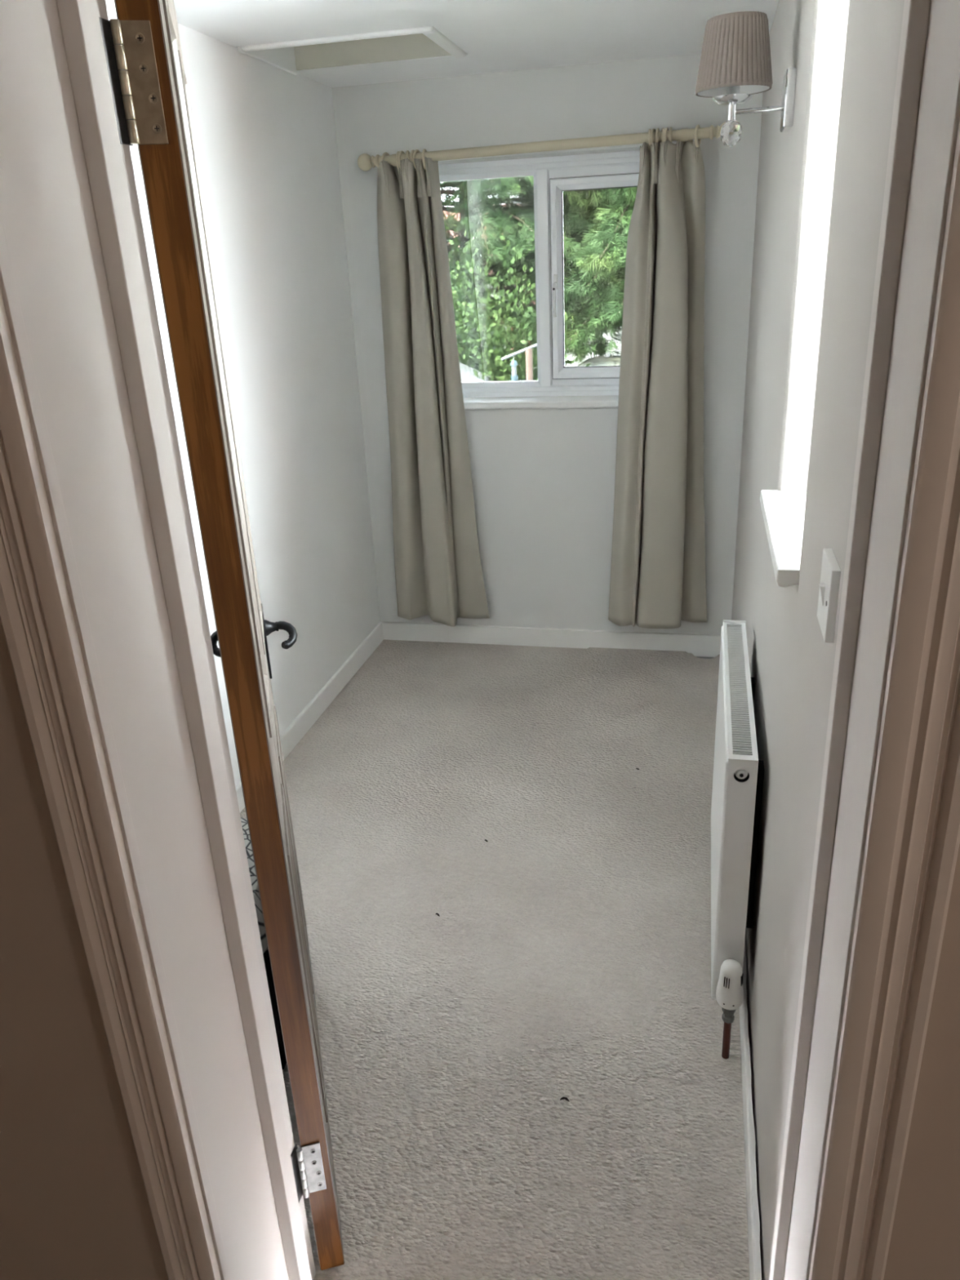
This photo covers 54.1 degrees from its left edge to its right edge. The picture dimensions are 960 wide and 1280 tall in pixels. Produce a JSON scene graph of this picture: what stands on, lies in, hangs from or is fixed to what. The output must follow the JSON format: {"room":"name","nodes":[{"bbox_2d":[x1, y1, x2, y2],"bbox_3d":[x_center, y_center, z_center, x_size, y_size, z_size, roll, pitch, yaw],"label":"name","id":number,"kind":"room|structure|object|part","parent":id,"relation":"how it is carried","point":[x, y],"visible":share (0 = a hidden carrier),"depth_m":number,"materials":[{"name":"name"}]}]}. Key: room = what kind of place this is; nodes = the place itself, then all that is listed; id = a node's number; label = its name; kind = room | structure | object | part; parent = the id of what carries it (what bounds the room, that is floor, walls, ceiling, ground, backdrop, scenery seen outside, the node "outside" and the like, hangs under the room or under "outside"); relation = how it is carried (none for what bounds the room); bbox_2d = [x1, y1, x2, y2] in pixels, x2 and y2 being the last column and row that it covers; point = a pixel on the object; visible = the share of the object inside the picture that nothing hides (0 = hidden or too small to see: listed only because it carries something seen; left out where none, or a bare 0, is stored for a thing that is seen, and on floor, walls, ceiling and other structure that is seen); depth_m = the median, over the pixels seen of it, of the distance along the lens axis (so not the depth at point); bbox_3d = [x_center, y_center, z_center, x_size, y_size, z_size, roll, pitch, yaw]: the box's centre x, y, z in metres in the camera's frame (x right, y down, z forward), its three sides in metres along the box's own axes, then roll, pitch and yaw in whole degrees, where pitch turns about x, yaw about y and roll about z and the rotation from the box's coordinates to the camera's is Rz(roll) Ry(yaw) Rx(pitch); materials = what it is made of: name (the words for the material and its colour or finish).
{"room":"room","nodes":[
{"label":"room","id":0,"kind":"room"},
{"bbox_2d":[105,0,380,786],"bbox_3d":[-0.926,-0.506,2.670,0.240,2.607,3.302,2,23,13],"label":"wall","id":1,"kind":"structure","parent":0,"point":[265,137],"depth_m":3.22,"materials":[{"name":"white paint"}]},
{"bbox_2d":[235,622,383,812],"bbox_3d":[-0.756,0.491,3.040,0.015,0.096,2.812,2,23,13],"label":"baseboard","id":2,"kind":"structure","parent":1,"relation":"attached to","point":[298,728],"depth_m":3.65,"materials":[{"name":"white wood"}]},
{"bbox_2d":[173,0,778,87],"bbox_3d":[-0.095,-1.626,2.075,1.947,0.240,3.062,2,23,13],"label":"ceiling","id":3,"kind":"structure","parent":0,"point":[495,36],"depth_m":2.65,"materials":[{"name":"white paint"}]},
{"bbox_2d":[237,26,466,75],"bbox_3d":[-0.384,-1.903,2.869,0.601,0.202,0.428,2,23,13],"label":"hatch","id":4,"kind":"object","parent":3,"relation":"attached to","point":[291,56],"visible":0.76,"depth_m":3.05,"materials":[{"name":"white wood"}]},
{"bbox_2d":[0,618,959,1279],"bbox_3d":[0.243,0.069,0.862,3.300,2.800,0.115,2,23,13],"label":"wall","id":5,"kind":"structure","parent":0,"point":[74,1205],"depth_m":1.15,"materials":[{"name":"beige paint"}]},
{"bbox_2d":[0,288,221,1279],"bbox_3d":[-0.419,0.215,1.008,0.070,2.081,0.020,2,23,13],"label":"trim","id":6,"kind":"structure","parent":5,"relation":"attached to","point":[37,618],"depth_m":0.99,"materials":[{"name":"paint"}]},
{"bbox_2d":[808,117,959,1279],"bbox_3d":[0.371,0.250,0.830,0.070,2.081,0.020,2,23,13],"label":"trim","id":7,"kind":"structure","parent":5,"relation":"attached to","point":[913,841],"depth_m":0.80,"materials":[{"name":"paint"}]},
{"bbox_2d":[331,53,763,635],"bbox_3d":[0.280,-1.044,3.846,1.747,2.607,0.250,2,23,13],"label":"wall","id":8,"kind":"structure","parent":0,"point":[543,479],"depth_m":3.67,"materials":[{"name":"white paint"}]},
{"bbox_2d":[438,150,639,408],"bbox_3d":[0.238,-1.380,3.669,1.130,0.907,0.203,2,23,13],"label":"window","id":9,"kind":"structure","parent":8,"relation":"in","point":[537,246],"depth_m":3.71,"materials":[{"name":"white plastic"}]},
{"bbox_3d":[0.004,-1.431,3.785,0.460,0.780,0.004,2,23,13],"label":"pane","id":10,"kind":"part","parent":9,"relation":"part of","materials":[{"name":"clear glass"}]},
{"bbox_3d":[0.253,-0.965,3.814,1.130,0.027,0.158,2,23,13],"label":"sill","id":11,"kind":"part","parent":9,"relation":"part of","materials":[{"name":"white plastic"}]},
{"bbox_3d":[0.294,-1.335,3.686,0.018,0.130,0.037,2,23,13],"label":"lever","id":12,"kind":"part","parent":9,"relation":"part of","materials":[{"name":"white plastic"}]},
{"bbox_3d":[0.297,-1.402,3.681,0.016,0.057,0.012,2,23,13],"label":"handle","id":13,"kind":"part","parent":9,"relation":"part of","materials":[{"name":"white plastic"}]},
{"bbox_3d":[0.506,-1.411,3.676,0.492,0.790,0.038,2,23,13],"label":"casement frame","id":14,"kind":"part","parent":9,"relation":"part of","materials":[{"name":"white plastic"}]},
{"bbox_3d":[0.508,-1.403,3.665,0.455,0.734,0.053,2,23,13],"label":"casement sash","id":15,"kind":"part","parent":9,"relation":"part of","materials":[{"name":"white plastic"}]},
{"bbox_3d":[0.508,-1.402,3.662,0.382,0.658,0.004,2,23,13],"label":"pane","id":16,"kind":"part","parent":9,"relation":"part of","materials":[{"name":"clear glass"}]},
{"bbox_2d":[357,121,725,171],"bbox_3d":[0.214,-1.751,3.361,1.354,0.086,0.120,2,23,13],"label":"curtain rod","id":17,"kind":"object","parent":8,"relation":"attached to","point":[365,162],"visible":0.76,"depth_m":3.31,"materials":[{"name":"beige paint"}]},
{"bbox_2d":[381,151,389,160],"bbox_3d":[-0.343,-1.754,3.461,0.010,0.077,0.070,7,24,23],"label":"curtain ring","id":18,"kind":"object","parent":17,"relation":"hanging from","point":[385,153],"visible":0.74,"depth_m":3.43,"materials":[{"name":"beige paint"}]},
{"bbox_2d":[395,151,399,170],"bbox_3d":[-0.295,-1.752,3.450,0.010,0.077,0.070,1,22,10],"label":"curtain ring","id":19,"kind":"object","parent":17,"relation":"hanging from","point":[397,152],"visible":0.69,"depth_m":3.42,"materials":[{"name":"beige paint"}]},
{"bbox_2d":[398,151,404,167],"bbox_3d":[-0.284,-1.752,3.447,0.010,0.077,0.070,5,23,18],"label":"curtain ring","id":20,"kind":"object","parent":17,"relation":"hanging from","point":[401,153],"visible":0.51,"depth_m":3.42,"materials":[{"name":"beige paint"}]},
{"bbox_2d":[405,150,409,159],"bbox_3d":[-0.262,-1.751,3.442,0.010,0.077,0.070,-1,22,5],"label":"curtain ring","id":21,"kind":"object","parent":17,"relation":"hanging from","point":[407,152],"visible":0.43,"depth_m":3.41,"materials":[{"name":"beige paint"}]},
{"bbox_2d":[409,150,416,170],"bbox_3d":[-0.242,-1.750,3.438,0.010,0.077,0.070,3,23,14],"label":"curtain ring","id":22,"kind":"object","parent":17,"relation":"hanging from","point":[411,151],"visible":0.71,"depth_m":3.41,"materials":[{"name":"beige paint"}]},
{"bbox_2d":[413,149,420,168],"bbox_3d":[-0.227,-1.750,3.434,0.010,0.077,0.070,7,24,22],"label":"curtain ring","id":23,"kind":"object","parent":17,"relation":"hanging from","point":[415,151],"visible":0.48,"depth_m":3.41,"materials":[{"name":"beige paint"}]},
{"bbox_2d":[422,148,426,172],"bbox_3d":[-0.200,-1.749,3.428,0.010,0.077,0.070,1,22,9],"label":"curtain ring","id":24,"kind":"object","parent":17,"relation":"hanging from","point":[424,151],"visible":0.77,"depth_m":3.40,"materials":[{"name":"beige paint"}]},
{"bbox_2d":[377,156,489,626],"bbox_3d":[-0.209,-0.923,3.774,0.412,1.808,0.144,2,23,13],"label":"curtain","id":25,"kind":"object","parent":17,"relation":"hanging from","point":[439,574],"visible":1,"depth_m":3.76,"materials":[{"name":"beige fabric"}]},
{"bbox_2d":[648,128,651,151],"bbox_3d":[0.586,-1.723,3.247,0.010,0.077,0.070,1,22,9],"label":"curtain ring","id":26,"kind":"object","parent":17,"relation":"hanging from","point":[649,130],"visible":0.89,"depth_m":3.22,"materials":[{"name":"beige paint"}]},
{"bbox_2d":[650,128,656,145],"bbox_3d":[0.599,-1.722,3.244,0.010,0.077,0.070,7,24,22],"label":"curtain ring","id":27,"kind":"object","parent":17,"relation":"hanging from","point":[653,130],"visible":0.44,"depth_m":3.21,"materials":[{"name":"beige paint"}]},
{"bbox_2d":[608,140,706,628],"bbox_3d":[0.696,-0.892,3.571,0.404,1.782,0.135,2,23,13],"label":"curtain","id":28,"kind":"object","parent":17,"relation":"hanging from","point":[658,579],"visible":1,"depth_m":3.55,"materials":[{"name":"beige fabric"}]},
{"bbox_2d":[655,128,659,149],"bbox_3d":[0.612,-1.722,3.241,0.010,0.077,0.070,3,23,14],"label":"curtain ring","id":29,"kind":"object","parent":17,"relation":"hanging from","point":[657,129],"visible":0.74,"depth_m":3.21,"materials":[{"name":"beige paint"}]},
{"bbox_2d":[661,127,664,142],"bbox_3d":[0.630,-1.721,3.237,0.010,0.077,0.070,-1,22,5],"label":"curtain ring","id":30,"kind":"object","parent":17,"relation":"hanging from","point":[663,128],"visible":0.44,"depth_m":3.21,"materials":[{"name":"beige paint"}]},
{"bbox_2d":[664,127,668,142],"bbox_3d":[0.642,-1.721,3.234,0.010,0.077,0.070,5,23,18],"label":"curtain ring","id":31,"kind":"object","parent":17,"relation":"hanging from","point":[666,129],"visible":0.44,"depth_m":3.20,"materials":[{"name":"beige paint"}]},
{"bbox_2d":[669,127,672,142],"bbox_3d":[0.655,-1.720,3.231,0.010,0.077,0.070,1,22,10],"label":"curtain ring","id":32,"kind":"object","parent":17,"relation":"hanging from","point":[670,128],"visible":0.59,"depth_m":3.20,"materials":[{"name":"beige paint"}]},
{"bbox_2d":[694,124,701,149],"bbox_3d":[0.744,-1.718,3.211,0.010,0.077,0.070,7,24,23],"label":"curtain ring","id":33,"kind":"object","parent":17,"relation":"hanging from","point":[697,126],"visible":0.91,"depth_m":3.19,"materials":[{"name":"beige paint"}]},
{"bbox_2d":[379,621,720,657],"bbox_3d":[0.299,-0.005,4.130,1.547,0.098,0.016,2,23,13],"label":"baseboard","id":34,"kind":"structure","parent":8,"relation":"attached to","point":[699,645],"depth_m":4.12,"materials":[{"name":"white wood"}]},
{"bbox_2d":[696,656,714,658],"bbox_3d":[0.014,0.625,3.020,2.150,0.206,3.112,2,23,13],"label":"floor","id":35,"kind":"structure","parent":0,"point":[703,657],"depth_m":3.98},
{"bbox_2d":[240,639,749,1279],"bbox_3d":[-0.011,0.563,2.871,1.516,0.019,2.819,2,23,13],"label":"carpet","id":36,"kind":"object","parent":35,"relation":"on","point":[567,952],"visible":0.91,"depth_m":2.28,"materials":[{"name":"grey carpet"}]},
{"bbox_2d":[262,948,286,1070],"bbox_3d":[-0.623,0.743,2.088,0.383,0.302,0.420,-8,23,-13],"label":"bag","id":37,"kind":"object","parent":36,"relation":"on","point":[266,955],"visible":0.02,"depth_m":1.95,"materials":[{"name":"black fabric"}]},
{"bbox_2d":[240,817,267,953],"bbox_3d":[-0.594,0.534,2.012,0.287,0.132,0.410,-8,23,-13],"label":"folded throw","id":38,"kind":"object","parent":37,"relation":"on","point":[244,822],"visible":0.05,"depth_m":1.93,"materials":[{"name":"fabric"}]},
{"bbox_2d":[560,1097,568,1101],"bbox_3d":[0.173,0.936,1.916,0.020,0.007,0.007,2,23,13],"label":"lint speck","id":39,"kind":"object","parent":36,"relation":"on","point":[562,1098],"visible":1,"depth_m":1.92},
{"bbox_2d":[731,0,904,1279],"bbox_3d":[0.840,-0.464,2.356,0.250,2.607,3.122,2,23,13],"label":"wall","id":40,"kind":"structure","parent":0,"point":[821,181],"depth_m":1.59,"materials":[{"name":"white paint"}]},
{"bbox_2d":[711,620,764,1058],"bbox_3d":[0.605,0.419,2.239,0.084,0.709,0.866,2,23,13],"label":"radiator","id":41,"kind":"object","parent":40,"relation":"attached to","point":[738,776],"visible":1,"depth_m":1.94,"materials":[{"name":"white metal"}]},
{"bbox_3d":[0.570,0.368,2.236,0.013,0.586,0.723,2,23,13],"label":"panel","id":42,"kind":"part","parent":41,"relation":"part of","materials":[{"name":"white metal"}]},
{"bbox_3d":[0.675,0.224,2.555,0.057,0.594,0.005,2,23,13],"label":"panel","id":43,"kind":"part","parent":41,"relation":"part of","materials":[{"name":"white metal"}]},
{"bbox_3d":[0.515,0.501,1.901,0.055,0.590,0.002,2,23,13],"label":"panel","id":44,"kind":"part","parent":41,"relation":"part of","materials":[{"name":"white metal"}]},
{"bbox_2d":[723,622,758,760],"bbox_3d":[0.583,0.114,2.126,0.056,0.050,0.725,2,23,13],"label":"grille","id":45,"kind":"object","parent":41,"relation":"attached to","point":[740,739],"depth_m":2.04,"materials":[{"name":"white metal"}]},
{"bbox_2d":[695,11,797,146],"bbox_3d":[0.544,-1.145,1.933,0.198,0.231,0.154,2,23,13],"label":"wall lamp","id":46,"kind":"object","parent":40,"relation":"attached to","point":[735,63],"visible":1,"depth_m":1.88,"materials":[{"name":"beige fabric"}]},
{"bbox_3d":[0.525,-1.104,1.954,0.019,0.048,0.019,2,23,13],"label":"stem","id":47,"kind":"part","parent":46,"relation":"part of","materials":[{"name":"silver metal"}]},
{"bbox_3d":[0.524,-1.118,1.949,0.083,0.014,0.083,2,23,13],"label":"drip dish","id":48,"kind":"part","parent":46,"relation":"part of","materials":[{"name":"silver metal"}]},
{"bbox_3d":[0.521,-1.193,1.918,0.154,0.129,0.154,2,23,13],"label":"lamp shade","id":49,"kind":"part","parent":46,"relation":"part of","materials":[{"name":"beige fabric"}]},
{"bbox_3d":[0.575,-1.097,1.945,0.103,0.011,0.009,2,23,13],"label":"arm","id":50,"kind":"part","parent":46,"relation":"part of","materials":[{"name":"silver metal"}]},
{"bbox_3d":[0.632,-1.106,1.927,0.020,0.105,0.100,2,23,13],"label":"plate","id":51,"kind":"part","parent":46,"relation":"part of","materials":[{"name":"silver metal"}]},
{"bbox_2d":[738,940,761,1279],"bbox_3d":[0.734,0.559,2.694,0.013,0.098,2.832,2,23,13],"label":"baseboard","id":52,"kind":"structure","parent":40,"relation":"attached to","point":[753,1212],"depth_m":1.72,"materials":[{"name":"white wood"}]},
{"bbox_2d":[760,489,806,587],"bbox_3d":[0.619,-0.644,1.474,0.258,1.015,0.525,2,23,13],"label":"windowsill","id":53,"kind":"structure","parent":40,"relation":"in","point":[783,512],"depth_m":1.65,"materials":[{"name":"white paint"}]},
{"bbox_2d":[817,548,840,643],"bbox_3d":[0.399,-0.052,1.083,0.016,0.086,0.086,2,23,13],"label":"light switch","id":54,"kind":"object","parent":40,"relation":"attached to","point":[830,575],"visible":1,"depth_m":1.06,"materials":[{"name":"white plastic"}]},
{"bbox_3d":[-0.283,0.091,1.129,1.842,2.607,0.118,2,23,13],"label":"wall","id":55,"kind":"structure","parent":0,"visible":0},
{"bbox_2d":[0,0,315,1279],"bbox_3d":[-0.366,0.196,1.127,0.032,2.020,0.237,2,23,13],"label":"trim","id":56,"kind":"structure","parent":55,"relation":"attached to","point":[54,286],"depth_m":0.99,"materials":[{"name":"white wood"}]},
{"bbox_2d":[56,0,311,1279],"bbox_3d":[-0.331,0.178,1.167,0.022,2.020,0.032,2,23,13],"label":"trim","id":57,"kind":"structure","parent":55,"relation":"attached to","point":[79,20],"depth_m":1.04,"materials":[{"name":"white wood"}]},
{"bbox_2d":[98,0,344,1270],"bbox_3d":[-0.381,0.032,1.556,0.172,1.981,0.762,-8,23,-12],"label":"door","id":58,"kind":"structure","parent":55,"relation":"in","point":[148,84],"depth_m":1.18,"materials":[{"name":"brown wood"}]},
{"bbox_3d":[-0.363,-0.550,0.928,0.002,0.108,0.037,2,23,13],"label":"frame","id":59,"kind":"part","parent":58,"relation":"part of","materials":[{"name":"metal"}]},
{"bbox_3d":[-0.511,0.005,1.838,0.037,0.042,0.067,-4,22,-2],"label":"lever","id":60,"kind":"part","parent":58,"relation":"part of","materials":[{"name":"black metal"}]},
{"bbox_3d":[-0.350,-0.316,1.266,0.017,0.901,0.218,-8,23,-12],"label":"panel moulding","id":61,"kind":"part","parent":58,"relation":"part of","materials":[{"name":"beige paint"}]},
{"bbox_3d":[-0.425,-0.429,1.553,0.017,0.901,0.218,-8,23,-12],"label":"panel moulding","id":62,"kind":"part","parent":58,"relation":"part of","materials":[{"name":"beige paint"}]},
{"bbox_3d":[-0.429,0.003,1.885,0.004,0.158,0.042,-8,23,-12],"label":"handle plate","id":63,"kind":"part","parent":58,"relation":"part of","materials":[{"name":"black metal"}]},
{"bbox_3d":[-0.383,-0.012,1.865,0.037,0.042,0.067,-12,24,-22],"label":"lever","id":64,"kind":"part","parent":58,"relation":"part of","materials":[{"name":"black metal"}]},
{"bbox_3d":[-0.383,0.427,1.902,0.017,0.550,0.218,-8,23,-12],"label":"panel moulding","id":65,"kind":"part","parent":58,"relation":"part of","materials":[{"name":"beige paint"}]},
{"bbox_3d":[-0.295,0.859,1.502,0.002,0.104,0.037,2,23,13],"label":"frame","id":66,"kind":"part","parent":58,"relation":"part of","materials":[{"name":"paint"}]},
{"bbox_3d":[-0.308,0.540,1.615,0.017,0.550,0.218,-8,23,-12],"label":"panel moulding","id":67,"kind":"part","parent":58,"relation":"part of","materials":[{"name":"beige paint"}]},
{"bbox_2d":[768,0,930,1279],"bbox_3d":[0.361,0.218,0.986,0.014,2.020,0.028,2,23,13],"label":"trim","id":68,"kind":"structure","parent":55,"relation":"attached to","point":[916,13],"depth_m":0.85,"materials":[{"name":"white wood"}]},
{"bbox_2d":[783,0,959,1279],"bbox_3d":[0.374,0.234,0.946,0.030,2.020,0.206,2,23,13],"label":"trim","id":69,"kind":"structure","parent":55,"relation":"attached to","point":[939,108],"depth_m":0.78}
]}

